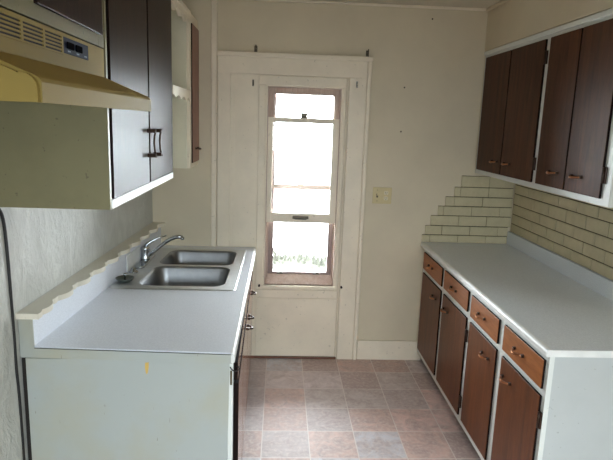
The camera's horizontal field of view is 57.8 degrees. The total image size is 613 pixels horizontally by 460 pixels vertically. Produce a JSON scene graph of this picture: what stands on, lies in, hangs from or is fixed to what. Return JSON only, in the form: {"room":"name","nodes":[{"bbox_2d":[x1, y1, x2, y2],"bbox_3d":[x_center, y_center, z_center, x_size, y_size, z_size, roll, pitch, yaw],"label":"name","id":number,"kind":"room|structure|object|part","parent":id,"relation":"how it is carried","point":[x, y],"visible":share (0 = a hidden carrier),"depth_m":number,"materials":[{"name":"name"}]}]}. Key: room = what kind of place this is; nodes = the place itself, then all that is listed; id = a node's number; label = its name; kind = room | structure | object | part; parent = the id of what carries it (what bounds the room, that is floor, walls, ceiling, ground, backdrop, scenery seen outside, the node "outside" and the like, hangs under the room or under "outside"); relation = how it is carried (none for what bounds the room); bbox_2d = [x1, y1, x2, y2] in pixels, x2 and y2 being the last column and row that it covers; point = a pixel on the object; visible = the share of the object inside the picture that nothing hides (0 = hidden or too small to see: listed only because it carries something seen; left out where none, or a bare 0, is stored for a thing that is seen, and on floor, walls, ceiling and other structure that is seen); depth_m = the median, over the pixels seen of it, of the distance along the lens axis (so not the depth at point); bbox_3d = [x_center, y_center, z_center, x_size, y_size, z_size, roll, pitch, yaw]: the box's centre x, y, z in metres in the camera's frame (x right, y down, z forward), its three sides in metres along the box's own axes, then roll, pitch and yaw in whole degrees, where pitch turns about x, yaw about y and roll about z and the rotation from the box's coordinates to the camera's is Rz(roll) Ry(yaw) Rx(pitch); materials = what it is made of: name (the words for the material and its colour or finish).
{"room":"kitchen","nodes":[
{"label":"kitchen","id":0,"kind":"room"},
{"bbox_2d":[0,189,152,459],"bbox_3d":[-1.195,0.159,1.440,0.468,2.537,4.971,1,11,-3],"label":"wall","id":1,"kind":"structure","parent":0,"point":[47,246],"depth_m":2.26,"materials":[{"name":"paint"}]},
{"bbox_2d":[0,208,25,459],"bbox_3d":[-1.109,0.596,2.062,0.015,1.429,0.197,1,11,-5],"label":"power cable","id":2,"kind":"object","parent":1,"relation":"attached to","point":[1,212],"visible":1,"depth_m":2.09,"materials":[{"name":"black rubber"}]},
{"bbox_2d":[0,0,103,47],"bbox_3d":[-0.822,-0.708,1.258,0.448,0.437,0.912,1,11,-3],"label":"upper cabinet","id":3,"kind":"object","parent":1,"relation":"attached to","point":[82,20],"visible":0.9,"depth_m":1.45,"materials":[{"name":"beige paint"}]},
{"bbox_3d":[-0.617,-0.738,1.450,0.010,0.368,0.471,1,11,-3],"label":"door","id":4,"kind":"part","parent":3,"relation":"part of","materials":[{"name":"brown wood"}]},
{"bbox_2d":[0,7,150,110],"bbox_3d":[-0.768,-0.402,1.350,0.577,0.187,0.846,1,11,-3],"label":"range hood","id":5,"kind":"object","parent":3,"relation":"attached to","point":[40,63],"visible":1,"depth_m":1.23,"materials":[{"name":"beige metal"}]},
{"bbox_2d":[0,10,63,54],"bbox_3d":[-0.613,-0.428,1.185,0.003,0.048,0.486,1,11,-3],"label":"grille","id":6,"kind":"object","parent":5,"relation":"attached to","point":[16,30],"depth_m":1.24,"materials":[{"name":"beige metal"}]},
{"bbox_2d":[67,42,73,50],"bbox_3d":[-0.623,-0.485,1.465,0.004,0.018,0.045,1,11,-3],"label":"rocker switch","id":7,"kind":"object","parent":5,"relation":"attached to","point":[70,45],"depth_m":1.46,"materials":[{"name":"black plastic"}]},
{"bbox_3d":[-0.629,-0.494,1.515,0.004,0.040,0.187,1,11,-3],"label":"control panel","id":8,"kind":"part","parent":5,"relation":"part of","materials":[{"name":"grey plastic"}]},
{"bbox_2d":[76,45,82,52],"bbox_3d":[-0.625,-0.497,1.529,0.004,0.018,0.045,1,11,-3],"label":"rocker switch","id":9,"kind":"object","parent":5,"relation":"attached to","point":[79,48],"depth_m":1.53,"materials":[{"name":"black plastic"}]},
{"bbox_2d":[0,0,172,209],"bbox_3d":[-0.864,-0.648,2.316,0.473,0.958,1.111,1,11,-3],"label":"upper cabinet","id":10,"kind":"object","parent":1,"relation":"attached to","point":[55,156],"visible":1,"depth_m":1.86,"materials":[{"name":"beige paint"}]},
{"bbox_3d":[-0.860,-0.544,1.779,0.432,0.958,0.018,1,11,-3],"label":"panel","id":11,"kind":"part","parent":10,"relation":"part of","materials":[{"name":"beige paint"}]},
{"bbox_3d":[-0.668,-0.588,2.087,0.020,0.876,0.527,1,11,-3],"label":"door","id":12,"kind":"part","parent":10,"relation":"part of","materials":[{"name":"brown wood"}]},
{"bbox_3d":[-0.704,-0.190,2.419,0.041,0.032,1.088,1,11,-3],"label":"rail","id":13,"kind":"part","parent":10,"relation":"part of","materials":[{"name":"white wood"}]},
{"bbox_3d":[-0.657,-0.370,2.371,0.040,0.122,0.020,1,11,-3],"label":"handle","id":14,"kind":"part","parent":10,"relation":"part of","materials":[{"name":"brown metal"}]},
{"bbox_3d":[-0.662,-0.391,2.478,0.040,0.122,0.020,1,11,-3],"label":"handle","id":15,"kind":"part","parent":10,"relation":"part of","materials":[{"name":"brown metal"}]},
{"bbox_3d":[-0.692,-0.691,2.616,0.020,0.876,0.509,1,11,-3],"label":"door","id":16,"kind":"part","parent":10,"relation":"part of","materials":[{"name":"brown wood"}]},
{"bbox_2d":[15,222,164,319],"bbox_3d":[-1.053,0.143,3.015,0.094,0.051,1.839,2,11,0],"label":"shelf","id":17,"kind":"object","parent":1,"relation":"attached to","point":[43,305],"visible":0.99,"depth_m":2.59,"materials":[{"name":"beige paint"}]},
{"bbox_2d":[171,0,190,168],"bbox_3d":[-0.869,-0.802,3.141,0.341,0.942,0.568,1,11,-3],"label":"open shelf unit","id":18,"kind":"object","parent":1,"relation":"attached to","point":[180,94],"visible":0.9,"depth_m":3.39,"materials":[{"name":"beige paint"}]},
{"bbox_2d":[171,11,200,167],"bbox_3d":[-0.870,-0.888,3.587,0.373,0.942,0.333,1,11,-3],"label":"upper cabinet","id":19,"kind":"object","parent":1,"relation":"attached to","point":[192,32],"visible":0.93,"depth_m":3.51,"materials":[{"name":"beige paint"}]},
{"bbox_3d":[-0.737,-0.885,3.594,0.020,0.942,0.333,1,11,-3],"label":"frame","id":20,"kind":"part","parent":19,"relation":"part of","materials":[{"name":"beige paint"}]},
{"bbox_3d":[-0.725,-0.875,3.618,0.008,0.854,0.283,1,11,-3],"label":"door","id":21,"kind":"part","parent":19,"relation":"part of","materials":[{"name":"brown wood"}]},
{"bbox_2d":[152,0,515,358],"bbox_3d":[0.204,-0.286,4.001,2.800,2.537,0.145,1,11,-3],"label":"wall","id":22,"kind":"structure","parent":0,"point":[439,62],"depth_m":3.87,"materials":[{"name":"beige paint"}]},
{"bbox_2d":[211,0,217,246],"bbox_3d":[-0.648,-0.295,3.893,0.039,2.537,0.036,1,11,-3],"label":"trim","id":23,"kind":"structure","parent":22,"relation":"attached to","point":[214,3],"depth_m":3.79,"materials":[{"name":"beige paint"}]},
{"bbox_2d":[230,73,349,356],"bbox_3d":[-0.146,-0.051,3.971,0.814,2.038,0.022,1,11,-3],"label":"door","id":24,"kind":"structure","parent":22,"relation":"attached to","point":[285,322],"depth_m":3.97,"materials":[{"name":"beige paint"}]},
{"bbox_2d":[262,85,342,289],"bbox_3d":[-0.036,-0.285,3.985,0.540,1.444,0.145,1,11,-3],"label":"window","id":25,"kind":"structure","parent":24,"relation":"in","point":[285,280],"depth_m":3.98,"materials":[{"name":"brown wood"}]},
{"bbox_3d":[-0.058,0.373,4.109,0.496,0.075,0.079,1,11,-3],"label":"sill","id":26,"kind":"part","parent":25,"relation":"part of","materials":[{"name":"brown wood"}]},
{"bbox_3d":[-0.028,-0.417,3.945,0.508,0.740,0.032,1,11,-3],"label":"sash","id":27,"kind":"part","parent":25,"relation":"part of","materials":[{"name":"beige paint"}]},
{"bbox_3d":[-0.023,-0.641,3.934,0.518,0.712,0.028,1,11,-3],"label":"sash","id":28,"kind":"part","parent":25,"relation":"part of","materials":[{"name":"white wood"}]},
{"bbox_2d":[251,355,335,358],"bbox_3d":[-0.108,0.955,4.169,0.655,0.016,0.020,1,11,-3],"label":"trim","id":29,"kind":"structure","parent":22,"relation":"attached to","point":[285,357],"depth_m":4.16,"materials":[{"name":"brown wood"}]},
{"bbox_2d":[217,50,372,359],"bbox_3d":[-0.110,-0.112,3.952,1.052,2.192,0.038,1,11,-3],"label":"trim","id":30,"kind":"structure","parent":22,"relation":"attached to","point":[356,68],"depth_m":3.86,"materials":[{"name":"beige paint"}]},
{"bbox_2d":[251,0,486,10],"bbox_3d":[0.042,-1.517,3.694,2.385,0.016,0.022,1,11,-3],"label":"trim","id":31,"kind":"structure","parent":22,"relation":"attached to","point":[295,1],"depth_m":3.71,"materials":[{"name":"beige paint"}]},
{"bbox_2d":[372,187,391,203],"bbox_3d":[0.541,-0.245,3.965,0.137,0.118,0.022,1,11,-3],"label":"outlet plate","id":32,"kind":"object","parent":22,"relation":"attached to","point":[381,195],"visible":1,"depth_m":3.97,"materials":[{"name":"beige plastic"}]},
{"bbox_2d":[356,340,419,359],"bbox_3d":[0.623,0.906,4.193,0.486,0.152,0.020,1,11,-3],"label":"baseboard","id":33,"kind":"structure","parent":22,"relation":"attached to","point":[366,349],"depth_m":4.18,"materials":[{"name":"beige paint"}]},
{"bbox_2d":[421,176,513,243],"bbox_3d":[1.167,-0.147,4.018,0.644,0.488,0.011,1,11,-3],"label":"backsplash","id":34,"kind":"structure","parent":22,"relation":"attached to","point":[464,221],"depth_m":4.02,"materials":[{"name":"beige tile"}]},
{"bbox_2d":[242,358,480,459],"bbox_3d":[0.224,1.468,1.770,2.900,0.060,5.191,1,11,-3],"label":"floor","id":35,"kind":"structure","parent":0,"point":[297,409],"depth_m":3.41,"materials":[{"name":"tile"}]},
{"bbox_2d":[22,271,256,459],"bbox_3d":[-0.731,0.730,3.137,0.864,0.806,1.844,1,11,-3],"label":"base cabinet","id":36,"kind":"object","parent":35,"relation":"on","point":[76,409],"visible":0.89,"depth_m":2.21,"materials":[{"name":"white paint"}]},
{"bbox_3d":[-0.709,0.901,2.253,0.786,0.806,0.016,1,11,-3],"label":"panel","id":37,"kind":"part","parent":36,"relation":"part of","materials":[{"name":"white wood"}]},
{"bbox_2d":[18,227,255,363],"bbox_3d":[-0.732,0.243,3.034,0.830,0.186,1.864,1,11,-3],"label":"countertop","id":38,"kind":"structure","parent":36,"relation":"on","point":[98,321],"depth_m":2.41,"materials":[{"name":"grey laminate"}]},
{"bbox_2d":[126,247,139,271],"bbox_3d":[-1.032,0.172,3.310,0.005,0.099,0.241,2,11,0],"label":"plate","id":39,"kind":"object","parent":38,"relation":"attached to","point":[133,257],"visible":0.86,"depth_m":3.29,"materials":[{"name":"white plastic"}]},
{"bbox_2d":[109,248,245,290],"bbox_3d":[-0.732,0.285,3.398,0.665,0.188,0.947,1,11,-3],"label":"sink","id":40,"kind":"object","parent":38,"relation":"in","point":[170,268],"depth_m":3.38,"materials":[{"name":"silver metal"}]},
{"bbox_2d":[115,273,133,282],"bbox_3d":[-0.990,0.256,3.028,0.098,0.046,0.098,1,11,-3],"label":"strainer","id":41,"kind":"object","parent":40,"relation":"on","point":[124,278],"visible":1,"depth_m":3.03,"materials":[{"name":"metal"}]},
{"bbox_3d":[-1.000,0.230,3.211,0.054,0.028,0.053,1,11,-3],"label":"sink hole cap","id":42,"kind":"part","parent":40,"relation":"part of","materials":[{"name":"silver metal"}]},
{"bbox_2d":[135,235,183,268],"bbox_3d":[-0.896,0.116,3.438,0.272,0.172,0.340,1,11,-3],"label":"faucet","id":43,"kind":"object","parent":40,"relation":"on","point":[147,256],"visible":0.92,"depth_m":3.44,"materials":[{"name":"silver metal"}]},
{"bbox_3d":[-1.000,0.191,3.448,0.057,0.014,0.340,1,11,-3],"label":"deck plate","id":44,"kind":"part","parent":43,"relation":"part of","materials":[{"name":"silver metal"}]},
{"bbox_3d":[-0.947,0.070,3.475,0.142,0.081,0.027,-2,12,-21],"label":"lever","id":45,"kind":"part","parent":43,"relation":"part of","materials":[{"name":"silver metal"}]},
{"bbox_3d":[-0.878,0.100,3.459,0.233,0.147,0.026,1,11,-3],"label":"spout","id":46,"kind":"part","parent":43,"relation":"part of","materials":[{"name":"silver metal"}]},
{"bbox_3d":[-0.688,0.340,3.198,0.470,0.160,0.415,1,11,-3],"label":"bowl","id":47,"kind":"part","parent":40,"relation":"part of","materials":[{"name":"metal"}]},
{"bbox_3d":[-0.697,0.256,3.628,0.460,0.160,0.390,1,11,-3],"label":"bowl","id":48,"kind":"part","parent":40,"relation":"part of","materials":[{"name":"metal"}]},
{"bbox_3d":[-0.369,0.737,3.164,0.020,0.806,1.828,1,11,-4],"label":"frame","id":49,"kind":"part","parent":36,"relation":"part of","materials":[{"name":"white paint"}]},
{"bbox_3d":[-0.303,0.877,2.464,0.021,0.600,0.355,1,11,-4],"label":"door","id":50,"kind":"part","parent":36,"relation":"part of","materials":[{"name":"wood"}]},
{"bbox_3d":[-0.293,0.531,2.397,0.017,0.075,0.355,1,11,-4],"label":"drawer","id":51,"kind":"part","parent":36,"relation":"part of","materials":[{"name":"wood"}]},
{"bbox_3d":[-0.321,0.445,2.840,0.017,0.075,0.530,1,11,-4],"label":"drawer","id":52,"kind":"part","parent":36,"relation":"part of","materials":[{"name":"wood"}]},
{"bbox_3d":[-0.330,0.794,2.892,0.021,0.600,0.500,1,11,-4],"label":"door","id":53,"kind":"part","parent":36,"relation":"part of","materials":[{"name":"wood"}]},
{"bbox_3d":[-0.360,0.701,3.368,0.021,0.600,0.430,1,11,-4],"label":"door","id":54,"kind":"part","parent":36,"relation":"part of","materials":[{"name":"wood"}]},
{"bbox_3d":[-0.386,0.621,3.779,0.021,0.600,0.390,1,11,-4],"label":"door","id":55,"kind":"part","parent":36,"relation":"part of","materials":[{"name":"wood"}]},
{"bbox_2d":[417,249,612,459],"bbox_3d":[1.181,0.742,3.208,0.672,0.884,1.932,1,11,-3],"label":"base cabinet","id":56,"kind":"object","parent":35,"relation":"on","point":[511,400],"visible":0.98,"depth_m":2.54,"materials":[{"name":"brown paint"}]},
{"bbox_3d":[0.853,0.639,3.876,0.010,0.587,0.459,1,11,-3],"label":"door","id":57,"kind":"part","parent":56,"relation":"part of","materials":[{"name":"brown wood"}]},
{"bbox_3d":[0.866,0.263,3.806,0.010,0.122,0.464,1,11,-3],"label":"drawer","id":58,"kind":"part","parent":56,"relation":"part of","materials":[{"name":"orange wood"}]},
{"bbox_3d":[0.876,0.737,3.375,0.010,0.587,0.450,1,11,-3],"label":"door","id":59,"kind":"part","parent":56,"relation":"part of","materials":[{"name":"brown wood"}]},
{"bbox_3d":[0.889,0.355,3.304,0.010,0.118,0.455,1,11,-3],"label":"drawer","id":60,"kind":"part","parent":56,"relation":"part of","materials":[{"name":"orange wood"}]},
{"bbox_3d":[0.897,0.827,2.912,0.010,0.587,0.382,1,11,-3],"label":"door","id":61,"kind":"part","parent":56,"relation":"part of","materials":[{"name":"brown wood"}]},
{"bbox_3d":[0.886,0.446,2.860,0.035,0.019,0.101,1,11,-3],"label":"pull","id":62,"kind":"part","parent":56,"relation":"part of","materials":[{"name":"orange metal"}]},
{"bbox_3d":[0.885,0.634,2.800,0.035,0.019,0.096,1,11,-3],"label":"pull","id":63,"kind":"part","parent":56,"relation":"part of","materials":[{"name":"orange metal"}]},
{"bbox_3d":[0.910,0.450,2.841,0.010,0.121,0.387,1,11,-3],"label":"drawer","id":64,"kind":"part","parent":56,"relation":"part of","materials":[{"name":"orange wood"}]},
{"bbox_3d":[0.897,0.686,2.535,0.035,0.019,0.096,1,11,-3],"label":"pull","id":65,"kind":"part","parent":56,"relation":"part of","materials":[{"name":"orange metal"}]},
{"bbox_2d":[420,232,612,357],"bbox_3d":[1.208,0.250,3.100,0.659,0.122,1.962,1,11,-3],"label":"countertop","id":66,"kind":"structure","parent":56,"relation":"on","point":[561,306],"depth_m":2.88,"materials":[{"name":"grey laminate"}]},
{"bbox_3d":[0.918,0.914,2.466,0.010,0.587,0.391,1,11,-3],"label":"door","id":67,"kind":"part","parent":56,"relation":"part of","materials":[{"name":"brown wood"}]},
{"bbox_3d":[0.907,0.532,2.414,0.035,0.019,0.101,1,11,-3],"label":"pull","id":68,"kind":"part","parent":56,"relation":"part of","materials":[{"name":"orange metal"}]},
{"bbox_3d":[0.931,0.536,2.396,0.010,0.122,0.396,1,11,-3],"label":"drawer","id":69,"kind":"part","parent":56,"relation":"part of","materials":[{"name":"orange wood"}]},
{"bbox_3d":[1.257,0.926,2.270,0.606,0.884,0.016,1,11,-3],"label":"panel","id":70,"kind":"part","parent":56,"relation":"part of","materials":[{"name":"white paint"}]},
{"bbox_2d":[315,0,500,7],"bbox_3d":[0.312,-1.081,1.278,2.900,0.060,5.191,1,11,-3],"label":"ceiling","id":71,"kind":"structure","parent":0,"point":[448,3],"depth_m":3.65,"materials":[{"name":"paint"}]},
{"bbox_2d":[485,0,612,50],"bbox_3d":[1.436,-1.100,2.463,0.337,0.275,2.721,1,11,-3],"label":"wall","id":72,"kind":"structure","parent":0,"point":[508,21],"depth_m":3.13,"materials":[{"name":"beige paint"}]},
{"bbox_3d":[1.666,0.230,1.585,0.100,2.537,4.971,1,11,-3],"label":"wall","id":73,"kind":"structure","parent":0,"visible":0},
{"bbox_2d":[475,8,612,207],"bbox_3d":[1.383,-0.656,3.092,0.348,0.830,1.646,1,11,-3],"label":"upper cabinet","id":74,"kind":"object","parent":73,"relation":"attached to","point":[546,124],"visible":1,"depth_m":2.82,"materials":[{"name":"white paint"}]},
{"bbox_3d":[1.224,-0.760,3.643,0.012,0.756,0.420,1,11,-3],"label":"door","id":75,"kind":"part","parent":74,"relation":"part of","materials":[{"name":"brown wood"}]},
{"bbox_3d":[1.244,-0.676,3.211,0.012,0.756,0.438,1,11,-3],"label":"door","id":76,"kind":"part","parent":74,"relation":"part of","materials":[{"name":"brown wood"}]},
{"bbox_3d":[1.232,-0.291,2.810,0.035,0.019,0.101,1,11,-3],"label":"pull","id":77,"kind":"part","parent":74,"relation":"part of","materials":[{"name":"orange metal"}]},
{"bbox_3d":[1.263,-0.596,2.794,0.012,0.756,0.303,1,11,-3],"label":"door","id":78,"kind":"part","parent":74,"relation":"part of","materials":[{"name":"brown wood"}]},
{"bbox_3d":[1.242,-0.248,2.589,0.035,0.019,0.101,1,11,-3],"label":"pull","id":79,"kind":"part","parent":74,"relation":"part of","materials":[{"name":"orange metal"}]},
{"bbox_3d":[1.278,-0.535,2.486,0.012,0.756,0.304,1,11,-3],"label":"door","id":80,"kind":"part","parent":74,"relation":"part of","materials":[{"name":"brown wood"}]},
{"bbox_2d":[511,183,612,279],"bbox_3d":[1.555,0.052,2.756,0.011,0.417,2.573,1,11,-3],"label":"backsplash","id":81,"kind":"structure","parent":73,"relation":"attached to","point":[581,232],"depth_m":3.26,"materials":[{"name":"cream glazed ceramic tile"},{"name":"dark grout"}]},
{"label":"outside","id":82,"kind":"structure","parent":0,"visible":0},
{"bbox_2d":[273,192,328,271],"bbox_3d":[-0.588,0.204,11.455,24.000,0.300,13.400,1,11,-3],"label":"ground","id":83,"kind":"structure","parent":82,"point":[310,237],"depth_m":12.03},
{"bbox_2d":[273,247,326,271],"bbox_3d":[-0.217,0.415,8.964,5.327,0.264,1.000,1,11,-3],"label":"dry grass","id":84,"kind":"structure","parent":83,"relation":"on","point":[299,262],"depth_m":8.81,"materials":[{"name":"white plant"}]}
]}

